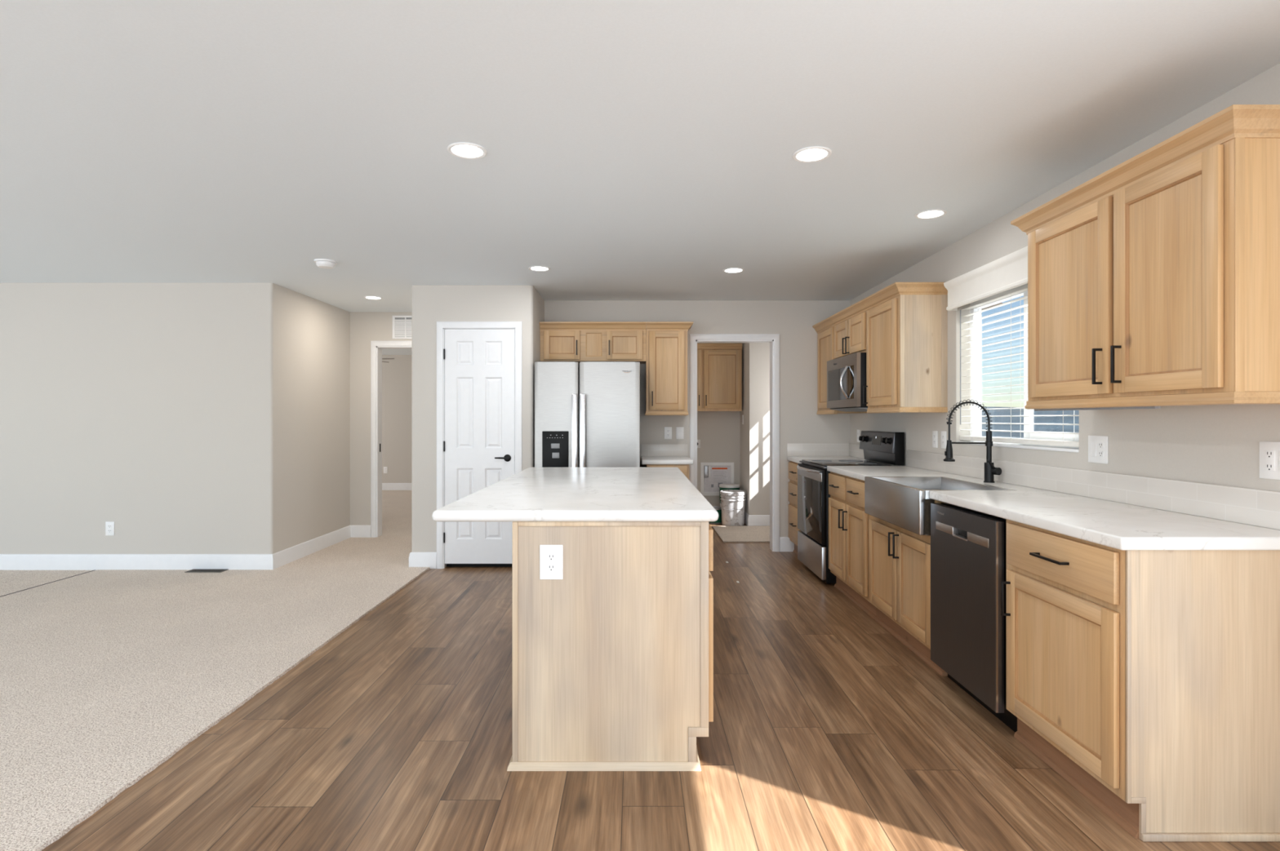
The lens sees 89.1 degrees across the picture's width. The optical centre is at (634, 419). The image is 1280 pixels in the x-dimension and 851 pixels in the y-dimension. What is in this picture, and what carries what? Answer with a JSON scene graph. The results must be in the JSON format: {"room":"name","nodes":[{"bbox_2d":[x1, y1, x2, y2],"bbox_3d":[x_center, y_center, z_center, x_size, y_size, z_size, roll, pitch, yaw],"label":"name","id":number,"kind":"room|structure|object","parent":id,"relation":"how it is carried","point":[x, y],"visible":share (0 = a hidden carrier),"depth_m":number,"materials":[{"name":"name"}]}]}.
{"room":"kitchen","nodes":[
{"label":"kitchen","id":0,"kind":"room"},
{"bbox_2d":[0,283,350,554],"bbox_3d":[-5.635,0.065,6.250,5.130,2.440,1.500,0,0,0],"label":"wall","id":1,"kind":"structure","parent":0,"point":[187,418],"depth_m":5.50,"materials":[{"name":"paint"}]},
{"bbox_2d":[105,521,114,535],"bbox_3d":[-4.440,0.925,5.496,0.072,0.117,0.008,0,0,0],"label":"wall outlet","id":2,"kind":"object","parent":1,"relation":"attached to","point":[109,526],"visible":1,"depth_m":5.49,"materials":[{"name":"white plastic"}]},
{"bbox_2d":[0,525,370,570],"bbox_3d":[-5.451,1.211,6.242,5.218,0.140,1.515,0,0,0],"label":"baseboard","id":3,"kind":"structure","parent":1,"relation":"attached to","point":[7,562],"depth_m":5.49,"materials":[{"name":"white wood"}]},
{"bbox_2d":[0,490,429,850],"bbox_3d":[-4.630,1.278,3.550,6.860,0.015,16.200,0,0,0],"label":"floor","id":4,"kind":"structure","parent":0,"point":[106,676],"depth_m":3.53,"materials":[{"name":"beige carpet"}]},
{"bbox_2d":[0,570,93,597],"bbox_3d":[-4.548,1.278,0.500,0.027,0.012,10.000,0,0,0],"label":"trim","id":5,"kind":"structure","parent":4,"relation":"on","point":[91,571],"depth_m":5.01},
{"bbox_2d":[184,568,228,573],"bbox_3d":[-3.580,1.267,5.435,0.300,0.005,0.110,0,0,0],"label":"floor vent","id":6,"kind":"object","parent":4,"relation":"in","point":[193,571],"visible":1,"depth_m":5.43,"materials":[{"name":"metal"}]},
{"bbox_2d":[350,311,411,525],"bbox_3d":[-4.100,0.065,7.060,6.000,2.440,0.120,0,0,0],"label":"wall","id":7,"kind":"structure","parent":0,"point":[366,327],"depth_m":7.00,"materials":[{"name":"paint"}]},
{"bbox_2d":[370,341,411,537],"bbox_3d":[-2.393,0.220,7.051,0.899,2.130,0.138,0,0,0],"label":"trim","id":8,"kind":"structure","parent":7,"relation":"attached to","point":[376,347],"depth_m":6.99,"materials":[{"name":"white wood"}]},
{"bbox_2d":[392,315,411,338],"bbox_3d":[-2.380,-0.990,6.995,0.460,0.250,0.010,0,0,0],"label":"air vent","id":9,"kind":"object","parent":7,"relation":"in","point":[402,325],"visible":0.41,"depth_m":6.99,"materials":[{"name":"grey plastic"}]},
{"bbox_2d":[382,355,411,483],"bbox_3d":[-4.100,0.065,11.710,6.000,2.440,0.120,0,0,0],"label":"wall","id":10,"kind":"structure","parent":0,"point":[396,372],"depth_m":11.65,"materials":[{"name":"paint"}]},
{"bbox_2d":[383,466,387,473],"bbox_3d":[-4.470,0.910,11.646,0.072,0.117,0.008,0,0,0],"label":"wall outlet","id":11,"kind":"object","parent":10,"relation":"attached to","point":[385,468],"visible":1,"depth_m":11.64,"materials":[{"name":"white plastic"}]},
{"bbox_2d":[382,483,411,490],"bbox_3d":[-4.150,1.211,11.643,5.700,0.140,0.015,0,0,0],"label":"baseboard","id":12,"kind":"structure","parent":10,"relation":"attached to","point":[385,486],"depth_m":11.64,"materials":[{"name":"white wood"}]},
{"bbox_2d":[411,285,544,552],"bbox_3d":[-1.405,0.065,6.300,1.049,2.440,1.400,0,0,0],"label":"wall","id":13,"kind":"structure","parent":0,"point":[430,304],"depth_m":5.60,"materials":[{"name":"paint"}]},
{"bbox_2d":[408,552,436,568],"bbox_3d":[-1.826,1.215,6.287,0.236,0.140,1.405,0,0,0],"label":"baseboard","id":14,"kind":"structure","parent":13,"relation":"attached to","point":[415,559],"depth_m":5.59,"materials":[{"name":"white wood"}]},
{"bbox_2d":[436,321,522,568],"bbox_3d":[-1.340,0.222,5.626,0.736,2.127,0.148,0,0,0],"label":"door","id":15,"kind":"structure","parent":13,"relation":"in","point":[479,364],"depth_m":5.60,"materials":[{"name":"white wood"}]},
{"bbox_2d":[0,0,1279,355],"bbox_3d":[-3.035,-1.215,3.600,10.530,0.120,16.600,0,0,0],"label":"ceiling","id":16,"kind":"structure","parent":0,"point":[636,149],"depth_m":2.57,"materials":[{"name":"paint"}]},
{"bbox_2d":[313,258,337,269],"bbox_3d":[-2.260,-1.131,4.750,0.156,0.048,0.156,0,0,0],"label":"smoke detector","id":17,"kind":"object","parent":16,"relation":"attached to","point":[326,264],"visible":1,"depth_m":4.71,"materials":[{"name":"white plastic"}]},
{"bbox_2d":[364,296,382,299],"bbox_3d":[-2.480,-1.151,6.160,0.166,0.006,0.166,0,0,0],"label":"recessed light","id":18,"kind":"object","parent":16,"relation":"in","point":[365,297],"visible":1,"depth_m":6.15,"materials":[{"name":"white plastic"}]},
{"bbox_2d":[447,142,487,159],"bbox_3d":[-0.720,-1.151,2.790,0.166,0.006,0.166,0,0,0],"label":"recessed light","id":19,"kind":"object","parent":16,"relation":"in","point":[461,149],"visible":1,"depth_m":2.78,"materials":[{"name":"white plastic"}]},
{"bbox_2d":[528,266,550,271],"bbox_3d":[-0.730,-1.151,4.970,0.166,0.006,0.166,0,0,0],"label":"recessed light","id":20,"kind":"object","parent":16,"relation":"in","point":[538,268],"visible":1,"depth_m":4.97,"materials":[{"name":"white plastic"}]},
{"bbox_2d":[722,267,744,273],"bbox_3d":[0.763,-1.151,5.030,0.166,0.006,0.166,0,0,0],"label":"recessed light","id":21,"kind":"object","parent":16,"relation":"in","point":[731,270],"visible":1,"depth_m":5.03,"materials":[{"name":"white plastic"}]},
{"bbox_2d":[792,146,831,162],"bbox_3d":[0.770,-1.151,2.830,0.166,0.006,0.166,0,0,0],"label":"recessed light","id":22,"kind":"object","parent":16,"relation":"in","point":[815,153],"visible":1,"depth_m":2.83,"materials":[{"name":"white plastic"}]},
{"bbox_2d":[914,208,946,219],"bbox_3d":[1.660,-1.151,3.650,0.166,0.006,0.166,0,0,0],"label":"recessed light","id":23,"kind":"object","parent":16,"relation":"in","point":[935,213],"visible":1,"depth_m":3.65,"materials":[{"name":"white plastic"}]},
{"bbox_2d":[40,523,1279,850],"bbox_3d":[-2.985,1.345,2.100,10.430,0.120,13.600,0,0,0],"label":"floor","id":24,"kind":"structure","parent":0,"point":[827,732],"depth_m":2.41,"materials":[{"name":"laminate"}]},
{"bbox_2d":[534,361,639,467],"bbox_3d":[-0.409,0.397,5.880,0.904,1.777,0.780,0,0,0],"label":"refrigerator","id":25,"kind":"object","parent":24,"relation":"on","point":[587,414],"visible":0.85,"depth_m":5.56,"materials":[{"name":"silver metal"}]},
{"bbox_2d":[506,521,713,771],"bbox_3d":[-0.072,0.831,3.417,0.792,0.909,2.087,0,0,0],"label":"kitchen island","id":26,"kind":"object","parent":24,"relation":"on","point":[613,658],"visible":0.72,"depth_m":2.39,"materials":[{"name":"brown wood"}]},
{"bbox_2d":[539,545,563,579],"bbox_3d":[-0.307,0.525,2.386,0.085,0.127,0.008,0,0,0],"label":"wall outlet","id":27,"kind":"object","parent":26,"relation":"attached to","point":[551,557],"visible":1,"depth_m":2.38,"materials":[{"name":"white plastic"}]},
{"bbox_2d":[546,553,555,560],"bbox_3d":[-0.307,0.505,2.383,0.033,0.027,0.002,0,0,0],"label":"receptacle","id":28,"kind":"object","parent":27,"relation":"attached to","point":[550,557],"depth_m":2.38,"materials":[{"name":"white plastic"}]},
{"bbox_2d":[546,564,555,571],"bbox_3d":[-0.307,0.544,2.383,0.033,0.027,0.002,0,0,0],"label":"receptacle","id":29,"kind":"object","parent":27,"relation":"attached to","point":[550,567],"depth_m":2.38,"materials":[{"name":"white plastic"}]},
{"bbox_2d":[431,467,718,521],"bbox_3d":[-0.218,0.354,3.447,1.051,0.042,2.165,0,0,0],"label":"island countertop","id":30,"kind":"structure","parent":26,"relation":"on","point":[531,494],"depth_m":2.77,"materials":[{"name":"stone"}]},
{"bbox_2d":[645,464,688,479],"bbox_3d":[0.291,0.843,5.996,0.373,0.885,0.638,0,0,0],"label":"base cabinet","id":31,"kind":"object","parent":24,"relation":"on","point":[684,468],"visible":0.02,"depth_m":5.71,"materials":[{"name":"brown wood"}]},
{"bbox_2d":[640,456,693,464],"bbox_3d":[0.286,0.379,6.012,0.457,0.041,0.614,0,0,0],"label":"countertop","id":32,"kind":"structure","parent":31,"relation":"on","point":[645,460],"depth_m":5.71,"materials":[{"name":"stone"}]},
{"bbox_2d":[708,506,721,524],"bbox_3d":[0.985,1.187,8.050,0.175,0.197,0.175,0,0,0],"label":"paint can","id":33,"kind":"object","parent":24,"relation":"on","point":[718,509],"visible":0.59,"depth_m":7.98,"materials":[{"name":"metal"}]},
{"bbox_2d":[719,484,740,506],"bbox_3d":[1.200,1.056,8.250,0.264,0.458,0.264,0,0,0],"label":"paint bucket","id":34,"kind":"object","parent":24,"relation":"on","point":[722,486],"visible":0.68,"depth_m":8.17,"materials":[{"name":"white plastic"}]},
{"bbox_2d":[720,489,746,525],"bbox_3d":[1.190,1.080,7.920,0.326,0.410,0.314,0,0,0],"label":"paint bucket","id":35,"kind":"object","parent":24,"relation":"on","point":[732,501],"visible":0.97,"depth_m":7.80,"materials":[{"name":"plastic"}]},
{"bbox_2d":[711,525,769,542],"bbox_3d":[1.385,1.278,7.265,0.930,0.014,0.970,0,0,0],"label":"floor mat","id":36,"kind":"object","parent":24,"relation":"on","point":[727,534],"visible":0.56,"depth_m":7.25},
{"bbox_2d":[788,461,799,555],"bbox_3d":[1.768,0.843,6.042,0.635,0.885,0.547,0,0,0],"label":"base cabinet","id":37,"kind":"object","parent":24,"relation":"on","point":[793,470],"visible":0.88,"depth_m":6.10,"materials":[{"name":"brown wood"}]},
{"bbox_2d":[786,456,870,463],"bbox_3d":[1.782,0.379,6.043,0.613,0.041,0.551,0,0,0],"label":"countertop","id":38,"kind":"structure","parent":37,"relation":"on","point":[793,459],"depth_m":5.98,"materials":[{"name":"stone"}]},
{"bbox_2d":[796,431,904,583],"bbox_3d":[1.729,0.682,5.383,0.692,1.165,0.756,0,0,0],"label":"range","id":39,"kind":"object","parent":24,"relation":"on","point":[886,447],"visible":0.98,"depth_m":5.22,"materials":[{"name":"black metal"}]},
{"bbox_2d":[799,459,892,468],"bbox_3d":[1.725,0.367,5.383,0.540,0.025,0.756,0,0,0],"label":"cooktop","id":40,"kind":"object","parent":39,"relation":"in","point":[809,464],"depth_m":5.36,"materials":[{"name":"black glass"}]},
{"bbox_2d":[828,471,876,619],"bbox_3d":[1.768,0.843,4.583,0.635,0.885,0.833,0,0,0],"label":"base cabinet","id":41,"kind":"object","parent":24,"relation":"on","point":[848,522],"visible":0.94,"depth_m":4.52,"materials":[{"name":"brown wood"}]},
{"bbox_2d":[868,500,947,676],"bbox_3d":[1.768,0.842,3.708,0.635,0.886,0.915,0,0,0],"label":"base cabinet","id":42,"kind":"object","parent":24,"relation":"on","point":[900,558],"visible":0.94,"depth_m":3.64,"materials":[{"name":"brown wood"}]},
{"bbox_2d":[930,502,1017,732],"bbox_3d":[1.766,0.851,2.943,0.589,0.868,0.596,0,0,0],"label":"dishwasher","id":43,"kind":"object","parent":24,"relation":"on","point":[968,547],"visible":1,"depth_m":2.85,"materials":[{"name":"black metal"}]},
{"bbox_2d":[1000,519,1279,841],"bbox_3d":[1.770,0.843,2.303,0.640,0.885,0.658,0,0,0],"label":"base cabinet","id":44,"kind":"object","parent":24,"relation":"on","point":[1148,681],"visible":0.98,"depth_m":1.99,"materials":[{"name":"brown wood"}]},
{"bbox_2d":[826,466,1279,550],"bbox_3d":[1.782,0.379,3.486,0.613,0.041,3.028,0,0,0],"label":"countertop","id":45,"kind":"structure","parent":44,"relation":"on","point":[1115,525],"depth_m":2.36,"materials":[{"name":"stone"}]},
{"bbox_2d":[864,476,1015,535],"bbox_3d":[1.677,0.470,3.659,0.494,0.229,0.790,0,0,0],"label":"sink","id":46,"kind":"object","parent":45,"relation":"in","point":[902,502],"visible":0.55,"depth_m":3.63,"materials":[{"name":"metal"}]},
{"bbox_2d":[943,400,1001,483],"bbox_3d":[1.906,0.123,3.677,0.304,0.471,0.087,0,0,0],"label":"faucet","id":47,"kind":"object","parent":45,"relation":"on","point":[990,470],"visible":1,"depth_m":3.68,"materials":[{"name":"black metal"}]},
{"bbox_2d":[544,300,849,537],"bbox_3d":[0.555,0.065,6.380,3.070,2.440,0.120,0,0,0],"label":"wall","id":48,"kind":"structure","parent":0,"point":[793,320],"depth_m":6.32,"materials":[{"name":"paint"}]},
{"bbox_2d":[539,321,645,364],"bbox_3d":[-0.388,-0.717,6.141,0.980,0.357,0.358,0,0,0],"label":"upper cabinet","id":49,"kind":"object","parent":48,"relation":"attached to","point":[579,342],"visible":0.99,"depth_m":6.00,"materials":[{"name":"brown wood"}]},
{"bbox_2d":[640,444,688,456],"bbox_3d":[0.286,0.300,6.315,0.453,0.116,0.010,0,0,0],"label":"backsplash","id":50,"kind":"structure","parent":48,"relation":"attached to","point":[646,450],"depth_m":6.31,"materials":[{"name":"tile"}]},
{"bbox_2d":[664,426,671,439],"bbox_3d":[0.322,0.134,6.316,0.072,0.117,0.008,0,0,0],"label":"wall outlet","id":51,"kind":"object","parent":48,"relation":"attached to","point":[668,430],"visible":1,"depth_m":6.31,"materials":[{"name":"white plastic"}]},
{"bbox_2d":[644,321,693,415],"bbox_3d":[0.315,-0.466,6.141,0.442,0.858,0.358,0,0,0],"label":"upper cabinet","id":52,"kind":"object","parent":48,"relation":"attached to","point":[666,342],"visible":0.99,"depth_m":6.01,"materials":[{"name":"brown wood"}]},
{"bbox_2d":[675,426,684,439],"bbox_3d":[0.437,0.134,6.314,0.072,0.117,0.011,0,0,0],"label":"light switch","id":53,"kind":"object","parent":48,"relation":"attached to","point":[679,430],"visible":1,"depth_m":6.31,"materials":[{"name":"white plastic"}]},
{"bbox_2d":[689,333,779,551],"bbox_3d":[0.970,0.228,6.371,0.873,2.114,0.138,0,0,0],"label":"trim","id":54,"kind":"structure","parent":48,"relation":"attached to","point":[773,339],"depth_m":6.30,"materials":[{"name":"white wood"}]},
{"bbox_2d":[779,537,794,551],"bbox_3d":[1.476,1.215,6.312,0.139,0.140,0.015,0,0,0],"label":"baseboard","id":55,"kind":"structure","parent":48,"relation":"attached to","point":[785,544],"depth_m":6.30,"materials":[{"name":"white wood"}]},
{"bbox_2d":[697,342,769,515],"bbox_3d":[1.215,0.065,8.170,2.030,2.440,0.800,0,0,0],"label":"wall","id":56,"kind":"structure","parent":0,"point":[723,437],"depth_m":7.85,"materials":[{"name":"paint"}]},
{"bbox_2d":[697,440,700,448],"bbox_3d":[0.800,0.320,8.444,0.100,0.110,0.011,0,0,0],"label":"dryer outlet","id":57,"kind":"object","parent":56,"relation":"attached to","point":[698,441],"visible":0.27,"depth_m":8.44,"materials":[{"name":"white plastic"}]},
{"bbox_2d":[700,462,733,496],"bbox_3d":[1.069,0.776,8.432,0.431,0.431,0.034,0,0,0],"label":"washer box","id":58,"kind":"object","parent":56,"relation":"attached to","point":[712,474],"visible":0.97,"depth_m":8.44,"materials":[{"name":"white plastic"}]},
{"bbox_2d":[697,343,742,411],"bbox_3d":[0.894,-0.526,8.271,0.889,0.848,0.357,0,0,0],"label":"upper cabinet","id":59,"kind":"object","parent":56,"relation":"attached to","point":[719,366],"visible":0.72,"depth_m":8.13,"materials":[{"name":"brown wood"}]},
{"bbox_2d":[744,511,769,525],"bbox_3d":[1.720,1.215,8.098,0.737,0.140,0.685,0,0,0],"label":"baseboard","id":60,"kind":"structure","parent":56,"relation":"attached to","point":[749,520],"depth_m":7.75,"materials":[{"name":"white wood"}]},
{"bbox_2d":[849,62,1279,530],"bbox_3d":[2.160,0.065,1.600,0.140,2.440,12.600,0,0,0],"label":"wall","id":61,"kind":"structure","parent":0,"point":[1207,444],"depth_m":2.79,"materials":[{"name":"paint"}]},
{"bbox_2d":[786,443,864,458],"bbox_3d":[1.784,0.296,6.044,0.612,0.122,0.552,0,0,0],"label":"backsplash","id":62,"kind":"structure","parent":61,"relation":"attached to","point":[793,449],"depth_m":6.31,"materials":[{"name":"stone"}]},
{"bbox_2d":[812,316,866,414],"bbox_3d":[1.907,-0.476,6.037,0.365,0.863,0.561,0,0,0],"label":"upper cabinet","id":63,"kind":"object","parent":61,"relation":"attached to","point":[824,329],"visible":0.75,"depth_m":6.04,"materials":[{"name":"brown wood"}]},
{"bbox_2d":[830,300,867,359],"bbox_3d":[1.906,-0.712,5.356,0.368,0.393,0.798,0,0,0],"label":"upper cabinet","id":64,"kind":"object","parent":61,"relation":"attached to","point":[850,328],"visible":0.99,"depth_m":5.29,"materials":[{"name":"brown wood"}]},
{"bbox_2d":[826,352,867,412],"bbox_3d":[1.844,-0.289,5.356,0.432,0.445,0.779,0,0,0],"label":"microwave","id":65,"kind":"object","parent":64,"relation":"attached to","point":[846,375],"visible":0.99,"depth_m":5.17,"materials":[{"name":"silver metal"}]},
{"bbox_2d":[857,429,860,442],"bbox_3d":[2.086,0.155,6.070,0.008,0.117,0.072,0,0,0],"label":"wall outlet","id":66,"kind":"object","parent":61,"relation":"attached to","point":[858,430],"visible":0.99,"depth_m":6.06,"materials":[{"name":"white plastic"}]},
{"bbox_2d":[861,282,947,413],"bbox_3d":[1.906,-0.476,4.629,0.368,0.863,0.652,0,0,0],"label":"upper cabinet","id":67,"kind":"object","parent":61,"relation":"attached to","point":[907,322],"visible":0.99,"depth_m":4.35,"materials":[{"name":"brown wood"}]},
{"bbox_2d":[932,431,937,448],"bbox_3d":[2.086,0.139,4.520,0.008,0.117,0.072,0,0,0],"label":"wall outlet","id":68,"kind":"object","parent":61,"relation":"attached to","point":[935,433],"visible":1,"depth_m":4.51,"materials":[{"name":"white plastic"}]},
{"bbox_2d":[941,431,946,448],"bbox_3d":[2.086,0.139,4.395,0.008,0.117,0.072,0,0,0],"label":"wall outlet","id":69,"kind":"object","parent":61,"relation":"attached to","point":[943,433],"visible":0.96,"depth_m":4.39,"materials":[{"name":"white plastic"}]},
{"bbox_2d":[955,284,1079,453],"bbox_3d":[2.158,-0.299,3.645,0.145,0.912,1.170,0,0,0],"label":"window","id":70,"kind":"structure","parent":61,"relation":"in","point":[1029,420],"depth_m":3.84,"materials":[{"name":"plastic"}]},
{"bbox_2d":[981,302,1002,436],"bbox_3d":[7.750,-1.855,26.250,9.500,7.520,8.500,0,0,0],"label":"window frame","id":71,"kind":"structure","parent":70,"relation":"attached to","point":[999,303],"depth_m":22.50,"materials":[{"name":"paint"}]},
{"bbox_2d":[943,246,1079,448],"bbox_3d":[2.087,-0.377,3.606,0.152,1.023,1.260,0,0,0],"label":"window blind","id":72,"kind":"object","parent":70,"relation":"attached to","point":[1009,272],"visible":0.68,"depth_m":3.73,"materials":[{"name":"grey plastic"}]},
{"bbox_2d":[905,449,1279,529],"bbox_3d":[2.085,0.296,3.300,0.010,0.122,3.400,0,0,0],"label":"backsplash","id":73,"kind":"structure","parent":61,"relation":"attached to","point":[1253,507],"depth_m":2.71,"materials":[{"name":"stone"}]},
{"bbox_2d":[1088,435,1108,464],"bbox_3d":[2.084,0.136,2.930,0.011,0.123,0.122,0,0,0],"label":"wall outlet","id":74,"kind":"object","parent":61,"relation":"attached to","point":[1098,446],"visible":1,"depth_m":2.92,"materials":[{"name":"white plastic"}]},
{"bbox_2d":[1097,442,1103,448],"bbox_3d":[2.083,0.117,2.907,0.002,0.027,0.033,0,0,0],"label":"receptacle","id":75,"kind":"object","parent":74,"relation":"attached to","point":[1100,445],"depth_m":2.91,"materials":[{"name":"white plastic"}]},
{"bbox_2d":[1097,451,1103,457],"bbox_3d":[2.083,0.155,2.907,0.002,0.027,0.033,0,0,0],"label":"receptacle","id":76,"kind":"object","parent":74,"relation":"attached to","point":[1100,454],"depth_m":2.91,"materials":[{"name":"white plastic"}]},
{"bbox_2d":[1010,104,1279,411],"bbox_3d":[1.906,-0.472,2.430,0.368,0.871,1.110,0,0,0],"label":"upper cabinet","id":77,"kind":"object","parent":61,"relation":"attached to","point":[1153,281],"visible":1,"depth_m":2.16,"materials":[{"name":"brown wood"}]},
{"bbox_2d":[1024,391,1279,411],"bbox_3d":[1.927,-0.060,2.430,0.325,0.046,1.030,0,0,0],"label":"light rail molding","id":78,"kind":"structure","parent":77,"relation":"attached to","point":[1115,400],"depth_m":2.28,"materials":[{"name":"brown wood"}]},
{"bbox_2d":[1259,441,1279,479],"bbox_3d":[2.086,0.135,2.110,0.008,0.123,0.122,0,0,0],"label":"wall outlet","id":79,"kind":"object","parent":61,"relation":"attached to","point":[1269,451],"visible":1,"depth_m":2.13,"materials":[{"name":"white plastic"}]},
{"bbox_2d":[1264,449,1275,471],"bbox_3d":[2.083,0.135,2.133,0.003,0.067,0.033,0,0,0],"label":"receptacle","id":80,"kind":"object","parent":79,"relation":"attached to","point":[1269,455],"depth_m":2.13,"materials":[{"name":"white plastic"}]},
{"bbox_2d":[1278,450,1279,471],"bbox_3d":[2.083,0.135,2.087,0.003,0.067,0.033,0,0,0],"label":"receptacle","id":81,"kind":"object","parent":79,"relation":"attached to","point":[1278,451],"depth_m":2.10,"materials":[{"name":"white plastic"}]},
{"label":"outside","id":82,"kind":"structure","parent":0,"visible":0},
{"bbox_2d":[982,406,1079,438],"bbox_3d":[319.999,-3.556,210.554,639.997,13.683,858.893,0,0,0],"label":"hills","id":83,"kind":"structure","parent":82,"point":[1037,420],"depth_m":100.80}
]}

